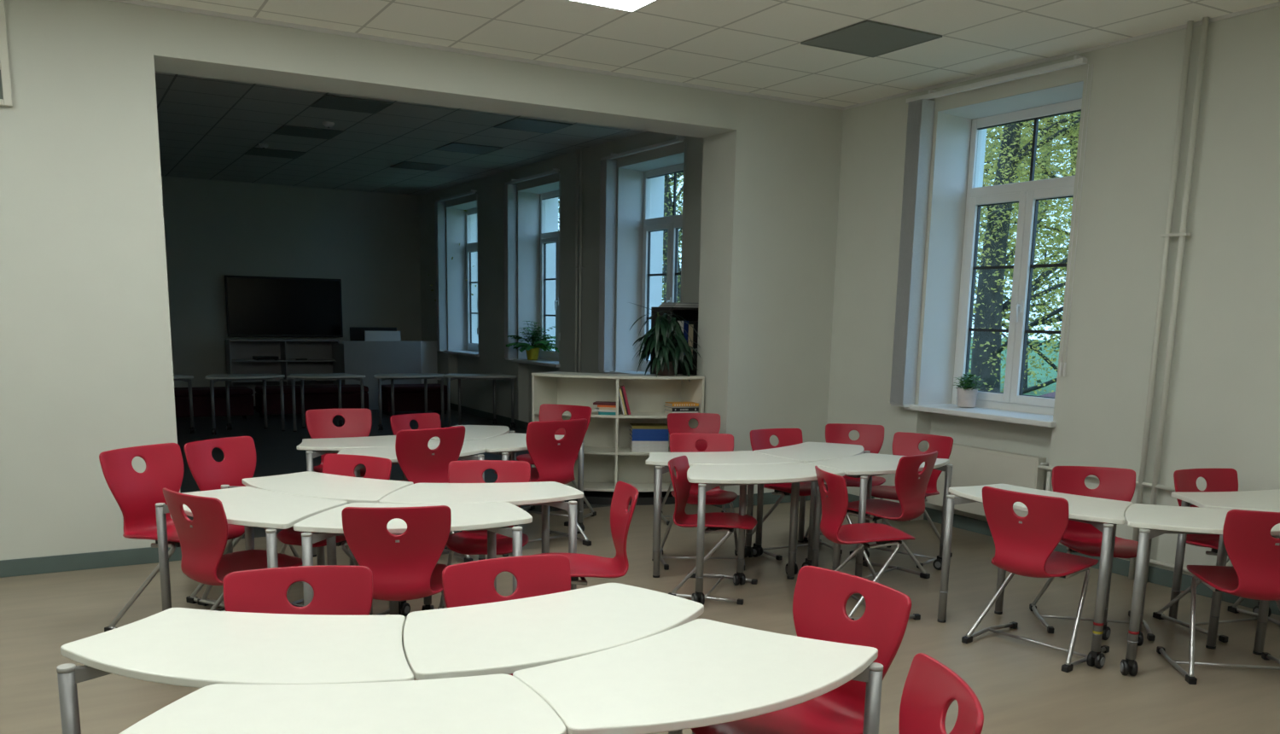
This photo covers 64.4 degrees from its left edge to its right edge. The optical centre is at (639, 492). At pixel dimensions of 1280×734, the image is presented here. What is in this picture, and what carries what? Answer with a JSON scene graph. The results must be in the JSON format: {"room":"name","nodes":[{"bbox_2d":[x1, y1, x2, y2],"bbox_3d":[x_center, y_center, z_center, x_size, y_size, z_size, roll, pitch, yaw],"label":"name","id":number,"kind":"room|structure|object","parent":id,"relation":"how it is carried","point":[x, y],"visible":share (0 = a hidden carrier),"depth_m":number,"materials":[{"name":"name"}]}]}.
{"room":"classroom","nodes":[
{"label":"classroom","id":0,"kind":"room"},
{"bbox_2d":[161,175,421,387],"bbox_3d":[-7.401,-2.993,14.982,9.700,3.500,0.200,-5,12,-30],"label":"wall","id":1,"kind":"structure","parent":0,"point":[214,229],"depth_m":15.72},
{"bbox_2d":[224,275,343,337],"bbox_3d":[-5.555,-2.908,15.906,1.740,0.920,0.094,-5,12,-30],"label":"television","id":2,"kind":"object","parent":1,"relation":"attached to","point":[256,306],"visible":1,"depth_m":15.85,"materials":[{"name":"black plastic"}]},
{"bbox_2d":[154,71,645,195],"bbox_3d":[-4.957,-3.873,10.550,9.680,0.100,9.900,-5,12,-30],"label":"ceiling","id":3,"kind":"structure","parent":0,"point":[206,126],"depth_m":11.21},
{"bbox_2d":[244,147,306,158],"bbox_3d":[-4.429,-4.126,12.339,0.600,0.010,0.600,-5,12,-30],"label":"recessed light","id":4,"kind":"object","parent":3,"relation":"in","point":[254,151],"visible":1,"depth_m":12.31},
{"bbox_2d":[273,124,343,139],"bbox_3d":[-3.531,-3.836,10.806,0.600,0.010,0.600,-5,12,-30],"label":"recessed light","id":5,"kind":"object","parent":3,"relation":"in","point":[287,130],"visible":1,"depth_m":10.78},
{"bbox_2d":[310,94,393,114],"bbox_3d":[-2.633,-3.545,9.274,0.600,0.010,0.600,-5,12,-30],"label":"recessed light","id":6,"kind":"object","parent":3,"relation":"in","point":[330,101],"visible":1,"depth_m":9.24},
{"bbox_2d":[389,161,449,171],"bbox_3d":[-2.869,-4.254,13.229,0.600,0.010,0.600,-5,12,-30],"label":"recessed light","id":7,"kind":"object","parent":3,"relation":"in","point":[406,165],"visible":1,"depth_m":13.20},
{"bbox_2d":[435,142,503,154],"bbox_3d":[-1.971,-3.964,11.696,0.600,0.010,0.600,-5,12,-30],"label":"recessed light","id":8,"kind":"object","parent":3,"relation":"in","point":[452,147],"visible":1,"depth_m":11.66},
{"bbox_2d":[493,117,572,133],"bbox_3d":[-1.073,-3.674,10.163,0.600,0.010,0.600,-5,12,-30],"label":"recessed light","id":9,"kind":"object","parent":3,"relation":"in","point":[519,124],"visible":1,"depth_m":10.13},
{"bbox_2d":[0,0,843,577],"bbox_3d":[-2.380,-1.388,6.512,9.400,3.500,0.472,-5,12,-30],"label":"wall","id":10,"kind":"structure","parent":0,"point":[86,368],"depth_m":6.01,"materials":[{"name":"paint"}]},
{"bbox_2d":[0,0,12,106],"bbox_3d":[-3.924,-2.361,5.133,1.240,0.640,0.045,-5,12,-30],"label":"lattice","id":11,"kind":"object","parent":10,"relation":"attached to","point":[5,84],"visible":1,"depth_m":5.43,"materials":[{"name":"metal"}]},
{"bbox_2d":[107,0,844,110],"bbox_3d":[-2.321,-2.801,6.002,9.200,0.022,0.022,-5,12,-30],"label":"trim","id":12,"kind":"structure","parent":10,"relation":"attached to","point":[131,2],"depth_m":6.60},
{"bbox_2d":[418,131,703,422],"bbox_3d":[-1.012,-2.523,13.036,0.580,3.500,9.640,-5,12,-30],"label":"wall","id":13,"kind":"structure","parent":0,"point":[478,394],"depth_m":12.67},
{"bbox_2d":[442,200,479,356],"bbox_3d":[-2.446,-3.216,15.429,0.680,2.230,1.430,-5,12,-30],"label":"window","id":14,"kind":"structure","parent":13,"relation":"in","point":[461,224],"depth_m":15.90,"materials":[{"name":"white paint"}]},
{"bbox_2d":[434,189,478,351],"bbox_3d":[-2.769,-3.285,15.286,0.132,2.335,1.639,-5,12,-30],"label":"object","id":15,"kind":"object","parent":14,"relation":"attached to","point":[439,207],"visible":1,"depth_m":15.78,"materials":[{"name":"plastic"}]},
{"bbox_2d":[450,402,529,429],"bbox_3d":[-1.301,-0.829,13.187,0.012,0.100,9.640,-5,12,-30],"label":"baseboard","id":16,"kind":"structure","parent":13,"relation":"attached to","point":[521,424],"depth_m":14.70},
{"bbox_2d":[512,181,559,367],"bbox_3d":[-1.069,-2.771,13.079,0.680,2.230,1.390,-5,12,-30],"label":"window","id":17,"kind":"structure","parent":13,"relation":"in","point":[538,246],"depth_m":13.50,"materials":[{"name":"white paint"}]},
{"bbox_2d":[503,168,560,360],"bbox_3d":[-1.392,-2.840,12.936,0.132,2.335,1.599,-5,12,-30],"label":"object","id":18,"kind":"object","parent":17,"relation":"attached to","point":[509,189],"visible":1,"depth_m":13.40,"materials":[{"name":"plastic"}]},
{"bbox_2d":[506,320,558,360],"bbox_3d":[-1.381,-2.002,13.343,0.749,0.503,0.595,-1,10,-13],"label":"potted plant","id":19,"kind":"object","parent":17,"relation":"on","point":[532,351],"visible":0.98,"depth_m":13.31,"materials":[{"name":"green plant"}]},
{"bbox_2d":[573,148,584,372],"bbox_3d":[-0.715,-2.259,11.898,0.066,3.390,0.160,-5,12,-30],"label":"pipe","id":20,"kind":"object","parent":13,"relation":"attached to","point":[576,267],"visible":0.72,"depth_m":11.79,"materials":[{"name":"metal"}]},
{"bbox_2d":[607,152,684,373],"bbox_3d":[0.306,-2.326,10.733,0.680,2.230,1.440,-5,12,-30],"label":"window","id":21,"kind":"structure","parent":13,"relation":"in","point":[637,190],"depth_m":11.17,"materials":[{"name":"white paint"}]},
{"bbox_2d":[597,135,686,372],"bbox_3d":[-0.018,-2.396,10.590,0.132,2.335,1.649,-5,12,-30],"label":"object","id":22,"kind":"object","parent":21,"relation":"attached to","point":[608,165],"visible":0.95,"depth_m":11.09,"materials":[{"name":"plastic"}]},
{"bbox_2d":[0,409,1279,733],"bbox_3d":[-2.184,0.441,6.533,9.900,0.100,20.900,-5,12,-30],"label":"floor","id":23,"kind":"structure","parent":0,"point":[1020,686],"depth_m":5.29,"materials":[{"name":"laminate"}]},
{"bbox_2d":[98,442,244,632],"bbox_3d":[-2.251,0.223,4.985,0.579,0.869,0.598,6,11,24],"label":"chair","id":24,"kind":"object","parent":23,"relation":"on","point":[136,494],"visible":0.65,"depth_m":5.01,"materials":[{"name":"red plastic"}]},
{"bbox_2d":[173,374,195,433],"bbox_3d":[-5.963,-1.074,12.351,0.952,0.700,0.575,-6,12,-35],"label":"table","id":25,"kind":"object","parent":23,"relation":"on","point":[176,377],"visible":0.27,"depth_m":12.37,"materials":[{"name":"silver metal"}]},
{"bbox_2d":[174,386,254,419],"bbox_3d":[-6.112,-1.214,13.889,1.500,0.430,0.520,-5,12,-30],"label":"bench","id":26,"kind":"object","parent":23,"relation":"on","point":[241,398],"visible":0.53,"depth_m":13.82,"materials":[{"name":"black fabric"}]},
{"bbox_2d":[174,386,253,396],"bbox_3d":[-6.109,-1.381,13.859,1.500,0.090,0.520,-5,12,-30],"label":"seat cushion","id":27,"kind":"object","parent":26,"relation":"on","point":[205,391],"depth_m":13.82,"materials":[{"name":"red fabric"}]},
{"bbox_2d":[162,487,302,610],"bbox_3d":[-1.748,0.360,4.474,0.549,0.797,0.532,8,12,34],"label":"chair","id":28,"kind":"object","parent":23,"relation":"on","point":[202,539],"visible":0.62,"depth_m":4.26,"materials":[{"name":"plastic"}]},
{"bbox_2d":[56,607,413,733],"bbox_3d":[-1.016,0.735,2.727,0.952,0.700,0.575,2,10,2],"label":"table","id":29,"kind":"object","parent":23,"relation":"on","point":[174,646],"visible":0.82,"depth_m":2.59,"materials":[{"name":"white laminate"}]},
{"bbox_2d":[183,436,302,606],"bbox_3d":[-2.094,0.147,5.498,0.564,0.845,0.582,6,11,28],"label":"chair","id":30,"kind":"object","parent":23,"relation":"on","point":[239,461],"visible":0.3,"depth_m":5.55,"materials":[{"name":"plastic"}]},
{"bbox_2d":[205,373,285,434],"bbox_3d":[-4.953,-1.125,12.746,0.962,0.700,0.568,-5,12,-32],"label":"table","id":31,"kind":"object","parent":23,"relation":"on","point":[230,376],"visible":1,"depth_m":12.77,"materials":[{"name":"silver metal"}]},
{"bbox_2d":[155,486,348,610],"bbox_3d":[-1.748,0.388,4.593,0.952,0.700,0.568,7,12,29],"label":"table","id":32,"kind":"object","parent":23,"relation":"on","point":[249,507],"visible":0.43,"depth_m":4.58,"materials":[{"name":"white laminate"}]},
{"bbox_2d":[225,338,339,409],"bbox_3d":[-5.522,-1.855,15.778,1.620,1.052,0.425,-5,12,-30],"label":"tv stand","id":33,"kind":"object","parent":23,"relation":"on","point":[319,353],"visible":0.67,"depth_m":15.81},
{"bbox_2d":[222,564,372,615],"bbox_3d":[-0.965,0.658,2.887,0.549,0.797,0.532,-2,10,-15],"label":"chair","id":34,"kind":"object","parent":23,"relation":"on","point":[339,590],"visible":0.26,"depth_m":3.06,"materials":[{"name":"plastic"}]},
{"bbox_2d":[255,384,369,418],"bbox_3d":[-4.726,-1.328,14.680,1.500,0.430,0.520,-5,12,-30],"label":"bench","id":35,"kind":"object","parent":23,"relation":"on","point":[316,397],"visible":0.84,"depth_m":14.45,"materials":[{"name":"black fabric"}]},
{"bbox_2d":[255,384,368,395],"bbox_3d":[-4.723,-1.495,14.650,1.500,0.090,0.520,-5,12,-30],"label":"seat cushion","id":36,"kind":"object","parent":35,"relation":"on","point":[346,389],"depth_m":14.49,"materials":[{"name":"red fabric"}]},
{"bbox_2d":[221,471,413,616],"bbox_3d":[-1.589,0.299,5.110,1.014,0.700,0.568,6,11,24],"label":"table","id":37,"kind":"object","parent":23,"relation":"on","point":[351,489],"visible":0.5,"depth_m":5.04,"materials":[{"name":"white laminate"}]},
{"bbox_2d":[286,372,365,431],"bbox_3d":[-4.070,-1.177,13.133,0.952,0.700,0.575,-4,12,-28],"label":"table","id":38,"kind":"object","parent":23,"relation":"on","point":[339,376],"visible":0.8,"depth_m":13.06,"materials":[{"name":"silver metal"}]},
{"bbox_2d":[277,453,391,615],"bbox_3d":[-1.570,0.234,5.202,0.549,0.797,0.532,5,11,21],"label":"chair","id":39,"kind":"object","parent":23,"relation":"on","point":[339,464],"visible":0.38,"depth_m":5.31,"materials":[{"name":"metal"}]},
{"bbox_2d":[305,408,372,476],"bbox_3d":[-2.050,-0.135,7.064,0.588,0.853,0.569,-3,11,-23],"label":"chair","id":40,"kind":"object","parent":23,"relation":"on","point":[357,421],"visible":0.32,"depth_m":7.21,"materials":[{"name":"plastic"}]},
{"bbox_2d":[118,673,566,733],"bbox_3d":[-0.647,0.836,2.202,0.962,0.700,0.568,0,10,-9],"label":"table","id":41,"kind":"object","parent":23,"relation":"on","point":[501,703],"visible":1,"depth_m":2.23,"materials":[{"name":"white laminate"}]},
{"bbox_2d":[296,435,440,557],"bbox_3d":[-1.788,0.004,6.746,0.952,0.700,0.568,-5,12,-30],"label":"table","id":42,"kind":"object","parent":23,"relation":"on","point":[325,445],"visible":0.3,"depth_m":6.53,"materials":[{"name":"laminate"}]},
{"bbox_2d":[333,340,437,409],"bbox_3d":[-4.008,-1.890,16.133,1.500,1.055,0.620,-5,12,-30],"label":"desk","id":43,"kind":"object","parent":23,"relation":"on","point":[367,358],"depth_m":15.78,"materials":[{"name":"white plastic"}]},
{"bbox_2d":[349,326,396,341],"bbox_3d":[-4.212,-2.355,16.079,0.740,0.530,0.100,-5,12,-30],"label":"computer monitor","id":44,"kind":"object","parent":43,"relation":"on","point":[357,334],"visible":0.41,"depth_m":15.94,"materials":[{"name":"black plastic"}]},
{"bbox_2d":[364,331,400,341],"bbox_3d":[-4.033,-2.300,15.935,0.560,0.480,0.100,-5,12,-30],"label":"computer monitor","id":45,"kind":"object","parent":43,"relation":"on","point":[369,335],"visible":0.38,"depth_m":15.88,"materials":[{"name":"white plastic"}]},
{"bbox_2d":[341,505,451,608],"bbox_3d":[-1.015,0.403,4.311,0.549,0.797,0.532,-1,10,-11],"label":"chair","id":46,"kind":"object","parent":23,"relation":"on","point":[404,567],"visible":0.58,"depth_m":4.07,"materials":[{"name":"plastic"}]},
{"bbox_2d":[373,372,444,430],"bbox_3d":[-3.073,-1.222,13.492,0.962,0.700,0.568,-4,11,-25],"label":"table","id":47,"kind":"object","parent":23,"relation":"on","point":[381,377],"visible":0.84,"depth_m":13.46,"materials":[{"name":"silver metal"}]},
{"bbox_2d":[337,443,485,565],"bbox_3d":[-1.436,0.085,6.329,0.962,0.700,0.568,-5,12,-30],"label":"table","id":48,"kind":"object","parent":23,"relation":"on","point":[389,452],"visible":0.34,"depth_m":6.30,"materials":[{"name":"laminate"}]},
{"bbox_2d":[378,383,447,415],"bbox_3d":[-3.394,-1.407,15.269,0.950,0.430,0.520,-5,12,-30],"label":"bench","id":49,"kind":"object","parent":23,"relation":"on","point":[407,397],"visible":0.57,"depth_m":15.03,"materials":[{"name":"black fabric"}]},
{"bbox_2d":[381,383,447,392],"bbox_3d":[-3.391,-1.575,15.239,0.950,0.090,0.520,-5,12,-30],"label":"seat cushion","id":50,"kind":"object","parent":49,"relation":"on","point":[432,387],"depth_m":15.03,"materials":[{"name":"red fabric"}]},
{"bbox_2d":[293,501,532,615],"bbox_3d":[-0.951,0.436,4.412,0.962,0.700,0.568,0,10,-7],"label":"table","id":51,"kind":"object","parent":23,"relation":"on","point":[492,517],"visible":0.44,"depth_m":4.26,"materials":[{"name":"laminate"}]},
{"bbox_2d":[389,413,441,435],"bbox_3d":[-1.512,-0.160,7.422,0.532,0.797,0.549,11,14,43],"label":"chair","id":52,"kind":"object","parent":23,"relation":"on","point":[398,422],"visible":0.12,"depth_m":7.55,"materials":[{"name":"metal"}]},
{"bbox_2d":[395,425,472,562],"bbox_3d":[-1.401,0.011,6.247,0.604,0.877,0.585,-8,14,-42],"label":"chair","id":53,"kind":"object","parent":23,"relation":"on","point":[419,463],"visible":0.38,"depth_m":6.01,"materials":[{"name":"plastic"}]},
{"bbox_2d":[430,424,515,531],"bbox_3d":[-1.257,-0.094,7.356,0.568,0.700,0.962,5,11,21],"label":"table","id":54,"kind":"object","parent":23,"relation":"on","point":[472,432],"visible":0.16,"depth_m":7.35,"materials":[{"name":"laminate"}]},
{"bbox_2d":[443,373,516,428],"bbox_3d":[-2.176,-1.248,13.738,0.952,0.700,0.575,-2,10,-16],"label":"table","id":55,"kind":"object","parent":23,"relation":"on","point":[475,376],"visible":0.98,"depth_m":13.59,"materials":[{"name":"silver metal"}]},
{"bbox_2d":[378,481,583,644],"bbox_3d":[-0.763,0.338,4.985,0.962,0.700,0.568,-1,10,-10],"label":"table","id":56,"kind":"object","parent":23,"relation":"on","point":[545,493],"visible":0.57,"depth_m":4.88,"materials":[{"name":"white laminate"}]},
{"bbox_2d":[437,459,530,608],"bbox_3d":[-0.766,0.266,5.107,0.549,0.797,0.532,0,10,-5],"label":"chair","id":57,"kind":"object","parent":23,"relation":"on","point":[465,471],"visible":0.57,"depth_m":5.26,"materials":[{"name":"plastic"}]},
{"bbox_2d":[442,553,570,675],"bbox_3d":[-0.321,0.639,3.065,0.549,0.797,0.532,-4,11,-28],"label":"chair","id":58,"kind":"object","parent":23,"relation":"on","point":[469,583],"visible":0.2,"depth_m":3.21,"materials":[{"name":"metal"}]},
{"bbox_2d":[463,432,584,556],"bbox_3d":[-0.821,-0.014,6.955,0.568,0.700,0.952,6,11,25],"label":"table","id":59,"kind":"object","parent":23,"relation":"on","point":[506,445],"visible":0.44,"depth_m":6.90,"materials":[{"name":"white laminate"}]},
{"bbox_2d":[494,418,591,552],"bbox_3d":[-0.689,-0.077,6.816,0.604,0.877,0.585,-7,13,-39],"label":"chair","id":60,"kind":"object","parent":23,"relation":"on","point":[554,460],"visible":0.69,"depth_m":6.59,"materials":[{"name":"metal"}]},
{"bbox_2d":[403,582,703,733],"bbox_3d":[-0.255,0.709,2.953,0.962,0.700,0.568,-5,12,-32],"label":"table","id":61,"kind":"object","parent":23,"relation":"on","point":[508,637],"visible":0.67,"depth_m":2.83,"materials":[{"name":"white laminate"}]},
{"bbox_2d":[516,403,596,526],"bbox_3d":[-0.676,-0.233,7.784,0.582,0.845,0.564,5,11,21],"label":"chair","id":62,"kind":"object","parent":23,"relation":"on","point":[547,411],"visible":0.34,"depth_m":7.93,"materials":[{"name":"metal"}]},
{"bbox_2d":[530,481,638,585],"bbox_3d":[-0.283,0.367,4.615,0.526,0.790,0.544,-1,10,-12],"label":"chair","id":63,"kind":"object","parent":23,"relation":"on","point":[582,566],"visible":0.52,"depth_m":4.67,"materials":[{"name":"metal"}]},
{"bbox_2d":[531,371,704,505],"bbox_3d":[-0.188,-0.461,8.503,1.431,1.060,0.495,1,10,0],"label":"bookshelf","id":64,"kind":"object","parent":23,"relation":"on","point":[608,459],"visible":0.52,"depth_m":8.56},
{"bbox_2d":[628,297,701,380],"bbox_3d":[0.188,-1.269,8.326,0.620,0.700,0.543,-5,12,-30],"label":"potted plant","id":65,"kind":"object","parent":64,"relation":"on","point":[667,352],"visible":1,"depth_m":8.25,"materials":[{"name":"green plant"}]},
{"bbox_2d":[650,307,698,375],"bbox_3d":[0.451,-0.894,9.410,0.640,1.620,0.340,-5,12,-30],"label":"bookcase","id":66,"kind":"object","parent":23,"relation":"on","point":[688,313],"visible":0.14,"depth_m":9.39,"materials":[{"name":"brown wood"}]},
{"bbox_2d":[661,413,726,525],"bbox_3d":[0.436,-0.193,7.818,0.549,0.797,0.532,0,10,-6],"label":"chair","id":67,"kind":"object","parent":23,"relation":"on","point":[677,422],"visible":0.38,"depth_m":7.98,"materials":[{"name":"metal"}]},
{"bbox_2d":[512,618,883,733],"bbox_3d":[0.137,0.780,2.598,0.952,0.700,0.575,-9,14,-44],"label":"table","id":68,"kind":"object","parent":23,"relation":"on","point":[699,672],"visible":0.93,"depth_m":2.48,"materials":[{"name":"laminate"}]},
{"bbox_2d":[660,432,745,570],"bbox_3d":[0.403,0.043,6.486,0.549,0.797,0.532,1,10,-2],"label":"chair","id":69,"kind":"object","parent":23,"relation":"on","point":[679,442],"visible":0.54,"depth_m":6.64,"materials":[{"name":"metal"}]},
{"bbox_2d":[668,455,757,605],"bbox_3d":[0.409,0.191,5.797,0.500,0.750,0.516,4,11,16],"label":"chair","id":70,"kind":"object","parent":23,"relation":"on","point":[715,521],"visible":0.9,"depth_m":5.79,"materials":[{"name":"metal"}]},
{"bbox_2d":[645,450,803,577],"bbox_3d":[0.474,0.126,6.308,0.952,0.700,0.568,-1,10,-14],"label":"table","id":71,"kind":"object","parent":23,"relation":"on","point":[657,459],"visible":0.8,"depth_m":6.18,"materials":[{"name":"laminate"}]},
{"bbox_2d":[686,462,845,605],"bbox_3d":[0.681,0.219,5.807,0.962,0.700,0.568,-1,10,-13],"label":"table","id":72,"kind":"object","parent":23,"relation":"on","point":[714,475],"visible":0.82,"depth_m":5.72,"materials":[{"name":"laminate"}]},
{"bbox_2d":[744,428,842,560],"bbox_3d":[1.024,-0.010,6.855,0.549,0.797,0.532,-4,11,-26],"label":"chair","id":73,"kind":"object","parent":23,"relation":"on","point":[759,439],"visible":0.51,"depth_m":6.95,"materials":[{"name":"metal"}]},
{"bbox_2d":[690,565,911,733],"bbox_3d":[0.421,0.673,2.882,0.547,0.821,0.566,-6,12,-34],"label":"chair","id":74,"kind":"object","parent":23,"relation":"on","point":[821,596],"visible":0.56,"depth_m":2.94,"materials":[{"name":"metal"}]},
{"bbox_2d":[751,442,870,567],"bbox_3d":[1.150,0.065,6.721,0.568,0.700,0.962,9,13,39],"label":"table","id":75,"kind":"object","parent":23,"relation":"on","point":[806,451],"visible":0.62,"depth_m":6.62,"materials":[{"name":"laminate"}]},
{"bbox_2d":[820,423,890,546],"bbox_3d":[1.526,-0.069,7.237,0.549,0.797,0.532,2,10,7],"label":"chair","id":76,"kind":"object","parent":23,"relation":"on","point":[871,437],"visible":0.43,"depth_m":7.39,"materials":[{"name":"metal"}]},
{"bbox_2d":[814,465,920,620],"bbox_3d":[1.204,0.254,5.479,0.510,0.766,0.527,-1,10,-11],"label":"chair","id":77,"kind":"object","parent":23,"relation":"on","point":[834,501],"visible":0.91,"depth_m":5.36,"materials":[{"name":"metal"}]},
{"bbox_2d":[807,453,952,577],"bbox_3d":[1.453,0.156,6.247,0.568,0.700,0.952,11,14,43],"label":"table","id":78,"kind":"object","parent":23,"relation":"on","point":[864,466],"visible":0.56,"depth_m":6.17,"materials":[{"name":"laminate"}]},
{"bbox_2d":[845,450,937,582],"bbox_3d":[1.452,0.133,6.096,0.532,0.797,0.549,11,14,44],"label":"chair","id":79,"kind":"object","parent":23,"relation":"on","point":[910,486],"visible":0.87,"depth_m":5.94,"materials":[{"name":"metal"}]},
{"bbox_2d":[849,431,953,568],"bbox_3d":[1.759,0.024,6.739,0.549,0.797,0.532,9,13,39],"label":"chair","id":80,"kind":"object","parent":23,"relation":"on","point":[904,444],"visible":0.52,"depth_m":6.81,"materials":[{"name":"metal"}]},
{"bbox_2d":[898,652,983,733],"bbox_3d":[0.434,0.796,2.260,0.532,0.797,0.549,1,10,-2],"label":"chair","id":81,"kind":"object","parent":23,"relation":"on","point":[930,687],"visible":1,"depth_m":2.30,"materials":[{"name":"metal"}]},
{"bbox_2d":[937,483,1132,668],"bbox_3d":[1.986,0.373,5.081,0.568,0.700,0.952,-8,14,-42],"label":"table","id":82,"kind":"object","parent":23,"relation":"on","point":[1095,511],"visible":0.84,"depth_m":4.97,"materials":[{"name":"laminate"}]},
{"bbox_2d":[961,486,1109,672],"bbox_3d":[1.915,0.363,4.855,0.532,0.797,0.549,-8,13,-40],"label":"chair","id":83,"kind":"object","parent":23,"relation":"on","point":[1024,546],"visible":0.98,"depth_m":4.70,"materials":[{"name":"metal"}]},
{"bbox_2d":[1029,465,1155,640],"bbox_3d":[2.383,0.293,5.300,0.549,0.797,0.532,3,10,11],"label":"chair","id":84,"kind":"object","parent":23,"relation":"on","point":[1115,483],"visible":0.71,"depth_m":5.45,"materials":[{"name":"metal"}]},
{"bbox_2d":[1119,503,1279,675],"bbox_3d":[2.665,0.458,4.681,0.962,0.700,0.568,3,10,9],"label":"table","id":85,"kind":"object","parent":23,"relation":"on","point":[1153,520],"visible":0.86,"depth_m":4.54,"materials":[{"name":"laminate"}]},
{"bbox_2d":[1152,468,1279,642],"bbox_3d":[3.093,0.304,5.315,0.549,0.797,0.532,-2,11,-17],"label":"chair","id":86,"kind":"object","parent":23,"relation":"on","point":[1217,480],"visible":0.48,"depth_m":5.46,"materials":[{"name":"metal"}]},
{"bbox_2d":[1156,509,1279,684],"bbox_3d":[2.723,0.429,4.569,0.549,0.797,0.532,2,10,7],"label":"chair","id":87,"kind":"object","parent":23,"relation":"on","point":[1253,554],"visible":1,"depth_m":4.35,"materials":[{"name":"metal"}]},
{"bbox_2d":[1169,488,1279,649],"bbox_3d":[3.179,0.378,5.185,0.952,0.700,0.594,-1,10,-13],"label":"table","id":88,"kind":"object","parent":23,"relation":"on","point":[1263,499],"visible":0.68,"depth_m":5.12,"materials":[{"name":"silver metal"}]},
{"bbox_2d":[141,0,1279,106],"bbox_3d":[0.444,-2.021,1.571,9.900,0.100,10.620,-5,12,-30],"label":"ceiling","id":89,"kind":"structure","parent":0,"point":[751,46],"depth_m":6.08,"materials":[{"name":"tile"}]},
{"bbox_2d":[566,0,657,12],"bbox_3d":[-0.150,-2.646,5.331,0.600,0.010,0.600,-5,12,-30],"label":"recessed light","id":90,"kind":"object","parent":89,"relation":"in","point":[631,6],"visible":1,"depth_m":5.58,"materials":[{"name":"white"}]},
{"bbox_2d":[800,19,942,57],"bbox_3d":[1.409,-2.774,6.220,0.600,0.010,0.600,-5,12,-30],"label":"recessed light","id":91,"kind":"object","parent":89,"relation":"in","point":[870,38],"visible":1,"depth_m":6.19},
{"bbox_2d":[824,5,1279,575],"bbox_3d":[4.450,-0.853,4.245,0.520,3.500,10.400,-5,12,-30],"label":"wall","id":92,"kind":"structure","parent":0,"point":[1223,406],"depth_m":6.14,"materials":[{"name":"paint"}]},
{"bbox_2d":[923,506,992,536],"bbox_3d":[2.550,0.258,7.503,0.012,0.100,1.225,-5,12,-30],"label":"baseboard","id":93,"kind":"structure","parent":92,"relation":"attached to","point":[959,521],"depth_m":7.66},
{"bbox_2d":[925,442,1047,517],"bbox_3d":[2.519,-0.083,7.384,0.135,0.482,1.071,-5,12,-30],"label":"radiator","id":94,"kind":"object","parent":92,"relation":"attached to","point":[972,466],"visible":0.56,"depth_m":7.30,"materials":[{"name":"metal"}]},
{"bbox_2d":[952,442,1041,461],"bbox_3d":[2.486,-0.310,7.355,0.081,0.027,1.001,-5,12,-30],"label":"grille","id":95,"kind":"object","parent":94,"relation":"attached to","point":[962,449],"depth_m":7.24,"materials":[{"name":"metal"}]},
{"bbox_2d":[904,81,1083,427],"bbox_3d":[2.663,-1.632,7.246,0.620,2.195,1.345,-5,12,-30],"label":"window","id":96,"kind":"structure","parent":92,"relation":"in","point":[954,130],"depth_m":7.55,"materials":[{"name":"white paint"}]},
{"bbox_2d":[953,372,983,407],"bbox_3d":[2.465,-0.778,7.643,0.234,0.255,0.233,-5,12,-30],"label":"potted plant","id":97,"kind":"object","parent":96,"relation":"on","point":[967,393],"visible":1,"depth_m":7.60,"materials":[{"name":"green plant"}]},
{"bbox_2d":[890,55,1093,407],"bbox_3d":[2.366,-1.704,7.118,0.132,2.300,1.554,-5,12,-30],"label":"vertical blind","id":98,"kind":"object","parent":96,"relation":"attached to","point":[921,109],"visible":1,"depth_m":7.57,"materials":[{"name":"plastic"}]},
{"bbox_2d":[843,1,1279,110],"bbox_3d":[4.248,-2.293,3.854,0.012,0.020,10.400,-5,12,-30],"label":"trim","id":99,"kind":"structure","parent":92,"relation":"attached to","point":[1275,4],"depth_m":6.39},
{"bbox_2d":[1037,17,1209,582],"bbox_3d":[3.352,-0.987,5.615,0.122,3.243,2.512,-5,12,-30],"label":"pipe","id":100,"kind":"object","parent":92,"relation":"attached to","point":[1182,234],"visible":0.6,"depth_m":5.93,"materials":[{"name":"metal"}]},
{"bbox_2d":[1053,543,1279,615],"bbox_3d":[4.754,1.023,3.446,0.012,0.100,8.130,-5,12,-30],"label":"baseboard","id":101,"kind":"structure","parent":92,"relation":"attached to","point":[1156,575],"depth_m":6.12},
{"label":"outside","id":102,"kind":"structure","parent":0,"visible":0},
{"bbox_2d":[968,338,1059,395],"bbox_3d":[23.370,-8.135,61.163,89.400,0.100,150.000,-5,12,-30],"label":"ground","id":103,"kind":"structure","parent":102,"point":[1053,371],"depth_m":45.05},
{"bbox_2d":[428,171,683,357],"bbox_3d":[0.512,-6.045,18.524,8.556,9.880,8.879,2,10,6],"label":"tree","id":104,"kind":"object","parent":103,"relation":"on","point":[668,203],"visible":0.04,"depth_m":18.36,"materials":[{"name":"green plant"}]},
{"bbox_2d":[968,115,1071,389],"bbox_3d":[12.047,-9.376,30.389,12.640,12.725,13.120,-7,13,-40],"label":"tree","id":105,"kind":"object","parent":103,"relation":"on","point":[1025,383],"visible":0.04,"depth_m":30.76,"materials":[{"name":"green plant"}]},
{"bbox_2d":[971,116,1070,338],"bbox_3d":[7.128,-7.921,23.547,10.580,12.074,11.228,7,12,31],"label":"tree","id":106,"kind":"object","parent":103,"relation":"on","point":[992,130],"visible":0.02,"depth_m":23.12,"materials":[{"name":"green plant"}]},
{"bbox_2d":[968,111,1081,394],"bbox_3d":[6.529,-5.657,15.494,9.393,10.414,9.438,9,13,36],"label":"tree","id":107,"kind":"object","parent":103,"relation":"on","point":[986,360],"visible":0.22,"depth_m":15.44,"materials":[{"name":"green plant"}]},
{"bbox_2d":[969,111,1081,391],"bbox_3d":[7.586,-6.291,17.553,10.095,10.991,9.849,-4,11,-26],"label":"tree","id":108,"kind":"object","parent":103,"relation":"on","point":[1003,325],"visible":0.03,"depth_m":18.11,"materials":[{"name":"green plant"}]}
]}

